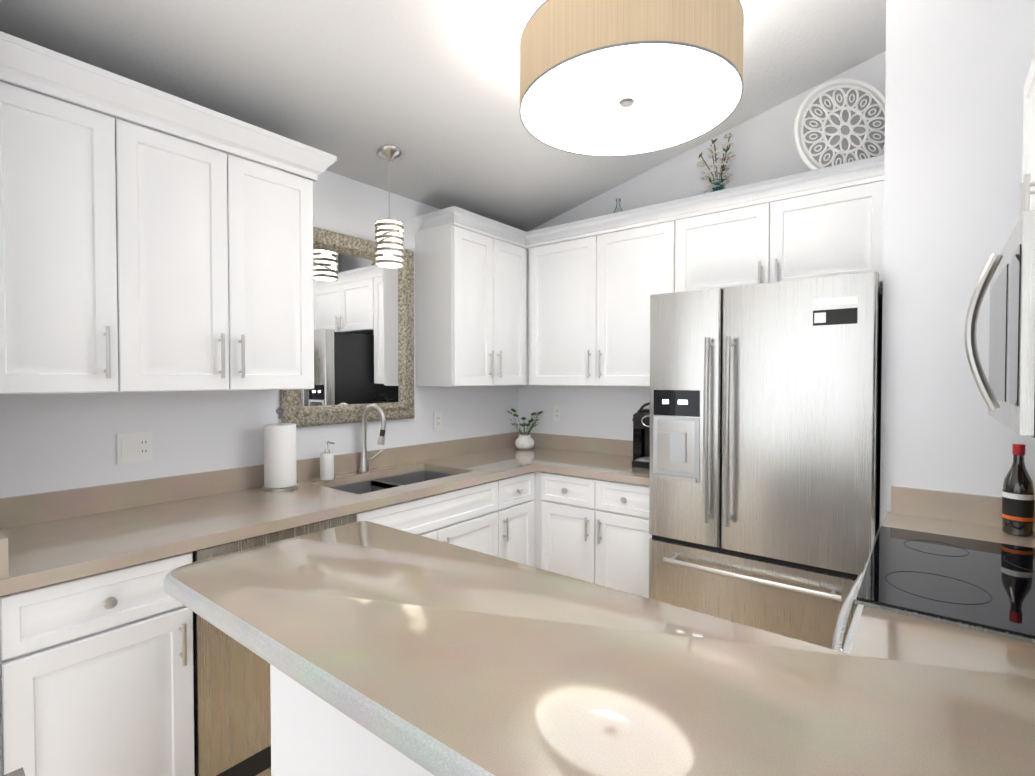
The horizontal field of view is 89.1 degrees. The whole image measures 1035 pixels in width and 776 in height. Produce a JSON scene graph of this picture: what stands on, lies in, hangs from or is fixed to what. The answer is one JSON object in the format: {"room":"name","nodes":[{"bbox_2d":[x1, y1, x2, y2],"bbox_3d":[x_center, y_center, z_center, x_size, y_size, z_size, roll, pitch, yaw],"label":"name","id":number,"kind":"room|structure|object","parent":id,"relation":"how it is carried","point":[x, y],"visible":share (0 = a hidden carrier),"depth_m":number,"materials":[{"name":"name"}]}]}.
{"room":"kitchen","nodes":[
{"label":"kitchen","id":0,"kind":"room"},
{"bbox_2d":[0,80,517,497],"bbox_3d":[-0.912,-0.334,2.936,0.120,3.400,3.050,1,1,38],"label":"wall","id":1,"kind":"structure","parent":0,"point":[54,442],"depth_m":2.29,"materials":[{"name":"white paint"}]},
{"bbox_2d":[117,431,152,463],"bbox_3d":[-1.511,0.234,2.079,0.009,0.116,0.116,1,1,38],"label":"outlet","id":2,"kind":"object","parent":1,"relation":"attached to","point":[135,447],"visible":1,"depth_m":2.08,"materials":[{"name":"white plastic"}]},
{"bbox_2d":[0,31,336,394],"bbox_3d":[-1.301,-0.502,2.012,0.403,1.026,1.119,1,1,38],"label":"upper cabinet","id":3,"kind":"object","parent":1,"relation":"attached to","point":[136,257],"depth_m":1.81,"materials":[{"name":"white wood"}]},
{"bbox_2d":[280,227,414,426],"bbox_3d":[-0.878,-0.312,2.842,0.045,1.000,0.815,1,1,38],"label":"mirror","id":4,"kind":"object","parent":1,"relation":"attached to","point":[363,331],"visible":0.65,"depth_m":2.86,"materials":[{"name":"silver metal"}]},
{"bbox_2d":[433,412,441,429],"bbox_3d":[-0.507,0.210,3.353,0.009,0.116,0.070,1,1,38],"label":"electrical outlet","id":5,"kind":"object","parent":1,"relation":"attached to","point":[437,420],"visible":1,"depth_m":3.34,"materials":[{"name":"white plastic"}]},
{"bbox_2d":[256,767,270,775],"bbox_3d":[-1.542,1.457,0.779,5.000,0.100,7.500,1,1,38],"label":"floor","id":6,"kind":"structure","parent":0,"point":[266,772],"depth_m":1.89,"materials":[{"name":"brown wood"}]},
{"bbox_2d":[3,767,24,775],"bbox_3d":[-0.413,0.931,0.451,0.500,0.962,0.448,1,1,38],"label":"stool","id":7,"kind":"object","parent":6,"relation":"on","point":[19,772],"visible":1,"depth_m":0.61,"materials":[{"name":"grey"}]},
{"bbox_2d":[0,544,199,775],"bbox_3d":[-1.422,0.952,1.709,0.623,0.871,0.451,1,1,38],"label":"base cabinet","id":8,"kind":"object","parent":6,"relation":"on","point":[96,654],"depth_m":1.50,"materials":[{"name":"white wood"}]},
{"bbox_2d":[0,480,199,587],"bbox_3d":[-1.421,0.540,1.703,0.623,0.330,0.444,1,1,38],"label":"countertop","id":9,"kind":"structure","parent":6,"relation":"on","point":[43,536],"depth_m":1.77,"materials":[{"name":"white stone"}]},
{"bbox_2d":[146,460,359,548],"bbox_3d":[-1.094,0.532,2.117,0.623,0.330,0.610,1,1,38],"label":"countertop","id":10,"kind":"structure","parent":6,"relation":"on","point":[234,506],"depth_m":2.17,"materials":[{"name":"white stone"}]},
{"bbox_2d":[192,513,355,775],"bbox_3d":[-1.090,0.945,2.120,0.635,0.871,0.596,1,1,38],"label":"dishwasher","id":11,"kind":"object","parent":6,"relation":"on","point":[232,716],"visible":0.25,"depth_m":1.78,"materials":[{"name":"grey"}]},
{"bbox_2d":[300,443,503,507],"bbox_3d":[-0.627,0.521,2.710,0.623,0.330,0.902,1,1,38],"label":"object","id":12,"kind":"structure","parent":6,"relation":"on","point":[412,470],"depth_m":2.98,"materials":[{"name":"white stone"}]},
{"bbox_2d":[0,432,648,595],"bbox_3d":[-0.353,0.526,2.435,1.394,0.330,2.926,1,1,38],"label":"countertop","id":13,"kind":"structure","parent":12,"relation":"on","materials":[{"name":"stone"}]},
{"bbox_2d":[262,407,297,491],"bbox_3d":[-1.087,0.273,2.410,0.150,0.375,0.150,1,1,38],"label":"paper towel","id":14,"kind":"object","parent":13,"relation":"on","point":[280,472],"visible":1,"depth_m":2.35,"materials":[{"name":"white paper"}]},
{"bbox_2d":[320,441,333,479],"bbox_3d":[-0.947,0.361,2.627,0.079,0.192,0.066,1,1,38],"label":"soap dispenser","id":15,"kind":"object","parent":13,"relation":"on","point":[326,464],"visible":0.98,"depth_m":2.60,"materials":[{"name":"white"}]},
{"bbox_2d":[359,404,385,471],"bbox_3d":[-0.739,0.269,2.844,0.209,0.367,0.155,1,1,38],"label":"faucet","id":16,"kind":"object","parent":13,"relation":"on","point":[364,461],"visible":1,"depth_m":2.83,"materials":[{"name":"silver metal"}]},
{"bbox_2d":[506,408,542,448],"bbox_3d":[0.036,0.292,3.783,0.270,0.286,0.300,1,1,38],"label":"plant","id":17,"kind":"object","parent":13,"relation":"on","point":[525,441],"visible":1,"depth_m":3.73,"materials":[{"name":"green plant"}]},
{"bbox_2d":[632,402,649,468],"bbox_3d":[0.813,0.262,3.074,0.278,0.373,0.315,1,1,38],"label":"coffee maker","id":18,"kind":"object","parent":13,"relation":"on","point":[641,429],"visible":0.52,"depth_m":3.04,"materials":[{"name":"black plastic"}]},
{"bbox_2d":[356,476,503,557],"bbox_3d":[-0.627,0.933,2.718,0.623,0.871,0.902,1,1,38],"label":"base cabinet","id":19,"kind":"object","parent":6,"relation":"on","point":[469,516],"depth_m":2.62,"materials":[{"name":"white wood"}]},
{"bbox_2d":[432,437,535,475],"bbox_3d":[-0.246,0.512,3.193,0.623,0.330,0.327,1,1,38],"label":"countertop","id":20,"kind":"structure","parent":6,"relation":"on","point":[516,459],"depth_m":3.49,"materials":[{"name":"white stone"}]},
{"bbox_2d":[504,468,535,566],"bbox_3d":[-0.246,0.924,3.201,0.623,0.871,0.327,1,1,38],"label":"base cabinet","id":21,"kind":"object","parent":6,"relation":"on","point":[519,488],"depth_m":3.03,"materials":[{"name":"white wood"}]},
{"bbox_2d":[536,436,631,475],"bbox_3d":[0.473,0.510,3.250,0.367,0.330,0.623,1,1,38],"label":"countertop","id":22,"kind":"structure","parent":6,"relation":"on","point":[578,455],"depth_m":3.48,"materials":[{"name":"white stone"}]},
{"bbox_2d":[536,468,651,597],"bbox_3d":[0.618,0.925,3.144,0.734,0.871,0.623,1,1,38],"label":"base cabinet","id":23,"kind":"object","parent":6,"relation":"on","point":[593,529],"depth_m":2.90,"materials":[{"name":"white wood"}]},
{"bbox_2d":[596,441,648,483],"bbox_3d":[0.762,0.515,3.023,0.367,0.330,0.623,1,1,38],"label":"countertop","id":24,"kind":"structure","parent":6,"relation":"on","point":[616,462],"depth_m":3.05,"materials":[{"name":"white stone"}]},
{"bbox_2d":[649,272,882,647],"bbox_3d":[1.203,0.463,2.536,0.908,1.819,0.823,1,1,38],"label":"fridge","id":25,"kind":"object","parent":6,"relation":"on","point":[764,456],"visible":0.9,"depth_m":2.21,"materials":[{"name":"grey metal"}]},
{"bbox_2d":[830,526,1034,651],"bbox_3d":[1.243,0.812,1.323,0.738,1.167,0.752,1,1,38],"label":"range","id":26,"kind":"object","parent":6,"relation":"on","point":[983,586],"visible":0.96,"depth_m":1.32,"materials":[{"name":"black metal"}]},
{"bbox_2d":[882,486,1034,547],"bbox_3d":[1.587,0.882,1.702,0.666,1.013,0.256,1,1,38],"label":"counter strip","id":27,"kind":"object","parent":6,"relation":"on","point":[968,516],"visible":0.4,"depth_m":1.84,"materials":[{"name":"stone"}]},
{"bbox_2d":[1002,444,1033,536],"bbox_3d":[1.624,0.327,1.707,0.076,0.293,0.076,1,1,38],"label":"bottle","id":28,"kind":"object","parent":27,"relation":"on","point":[1018,504],"visible":1,"depth_m":1.69,"materials":[{"name":"black glass"}]},
{"bbox_2d":[270,664,433,775],"bbox_3d":[0.160,0.974,0.677,1.640,0.868,0.140,1,1,38],"label":"wall","id":29,"kind":"structure","parent":0,"point":[312,734],"depth_m":0.97,"materials":[{"name":"white paint"}]},
{"bbox_2d":[163,521,1034,775],"bbox_3d":[0.167,0.509,1.086,2.143,0.045,0.926,1,1,38],"label":"countertop","id":30,"kind":"structure","parent":29,"relation":"on","point":[434,657],"depth_m":0.91,"materials":[{"name":"stone"}]},
{"bbox_2d":[0,0,885,231],"bbox_3d":[-1.542,-1.322,0.727,5.000,1.238,7.500,1,1,38],"label":"ceiling","id":31,"kind":"structure","parent":0,"point":[430,89],"depth_m":2.21,"materials":[{"name":"paint"}]},
{"bbox_2d":[375,145,403,268],"bbox_3d":[-0.650,-0.915,2.667,0.144,0.587,0.144,1,1,38],"label":"pendant light","id":32,"kind":"object","parent":31,"relation":"hanging from","point":[389,249],"visible":1,"depth_m":2.62,"materials":[{"name":"white glass"}]},
{"bbox_2d":[520,0,743,156],"bbox_3d":[0.396,-1.246,1.904,0.778,0.486,0.778,1,1,38],"label":"drum light","id":33,"kind":"object","parent":31,"relation":"attached to","point":[608,78],"visible":1,"depth_m":1.75,"materials":[{"name":"beige fabric"}]},
{"bbox_2d":[518,51,885,440],"bbox_3d":[1.273,-0.337,3.079,3.135,3.400,0.120,1,1,38],"label":"wall","id":34,"kind":"structure","parent":0,"point":[763,147],"depth_m":3.27,"materials":[{"name":"white paint"}]},
{"bbox_2d":[553,405,561,421],"bbox_3d":[0.287,0.182,3.781,0.070,0.116,0.009,1,1,38],"label":"electrical outlet","id":35,"kind":"object","parent":34,"relation":"attached to","point":[557,412],"visible":1,"depth_m":3.78,"materials":[{"name":"white plastic"}]},
{"bbox_2d":[415,155,883,386],"bbox_3d":[0.603,-0.518,2.880,2.320,1.026,1.013,1,1,38],"label":"upper cabinet","id":36,"kind":"object","parent":34,"relation":"attached to","point":[491,310],"depth_m":3.07,"materials":[{"name":"white wood"}]},
{"bbox_2d":[613,198,621,212],"bbox_3d":[0.629,-1.056,3.287,0.072,0.246,0.072,1,1,38],"label":"clear bottle","id":37,"kind":"object","parent":36,"relation":"on","point":[618,207],"visible":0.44,"depth_m":3.27,"materials":[{"name":"clear glass"}]},
{"bbox_2d":[696,133,735,212],"bbox_3d":[1.114,-1.169,2.919,0.216,0.487,0.211,1,1,38],"label":"vase","id":38,"kind":"object","parent":36,"relation":"on","point":[719,183],"visible":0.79,"depth_m":2.89,"materials":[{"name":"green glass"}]},
{"bbox_2d":[794,78,884,169],"bbox_3d":[1.574,-1.200,2.527,0.392,0.564,0.310,1,1,38],"label":"medallion","id":39,"kind":"object","parent":36,"relation":"on","point":[843,124],"visible":0.9,"depth_m":2.52,"materials":[{"name":"white painted wood"}]},
{"bbox_2d":[880,0,1034,526],"bbox_3d":[1.881,-0.318,2.069,0.690,3.400,0.715,1,1,38],"label":"wall","id":40,"kind":"structure","parent":0,"point":[956,72],"depth_m":1.88,"materials":[{"name":"white paint"}]},
{"bbox_3d":[0.172,-0.265,-0.754,0.120,3.400,7.265,1,1,38],"label":"wall","id":41,"kind":"structure","parent":0,"visible":0},
{"bbox_2d":[1019,53,1034,218],"bbox_3d":[1.402,-0.623,1.171,0.332,0.538,0.760,1,1,38],"label":"upper cabinet","id":42,"kind":"object","parent":41,"relation":"attached to","point":[1027,194],"visible":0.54,"depth_m":1.36,"materials":[{"name":"white wood"}]},
{"bbox_2d":[964,210,1034,437],"bbox_3d":[1.345,-0.129,1.224,0.478,0.443,0.752,1,1,38],"label":"microwave","id":43,"kind":"object","parent":42,"relation":"attached to","point":[1007,390],"visible":1,"depth_m":1.16,"materials":[{"name":"grey metal"}]}
]}

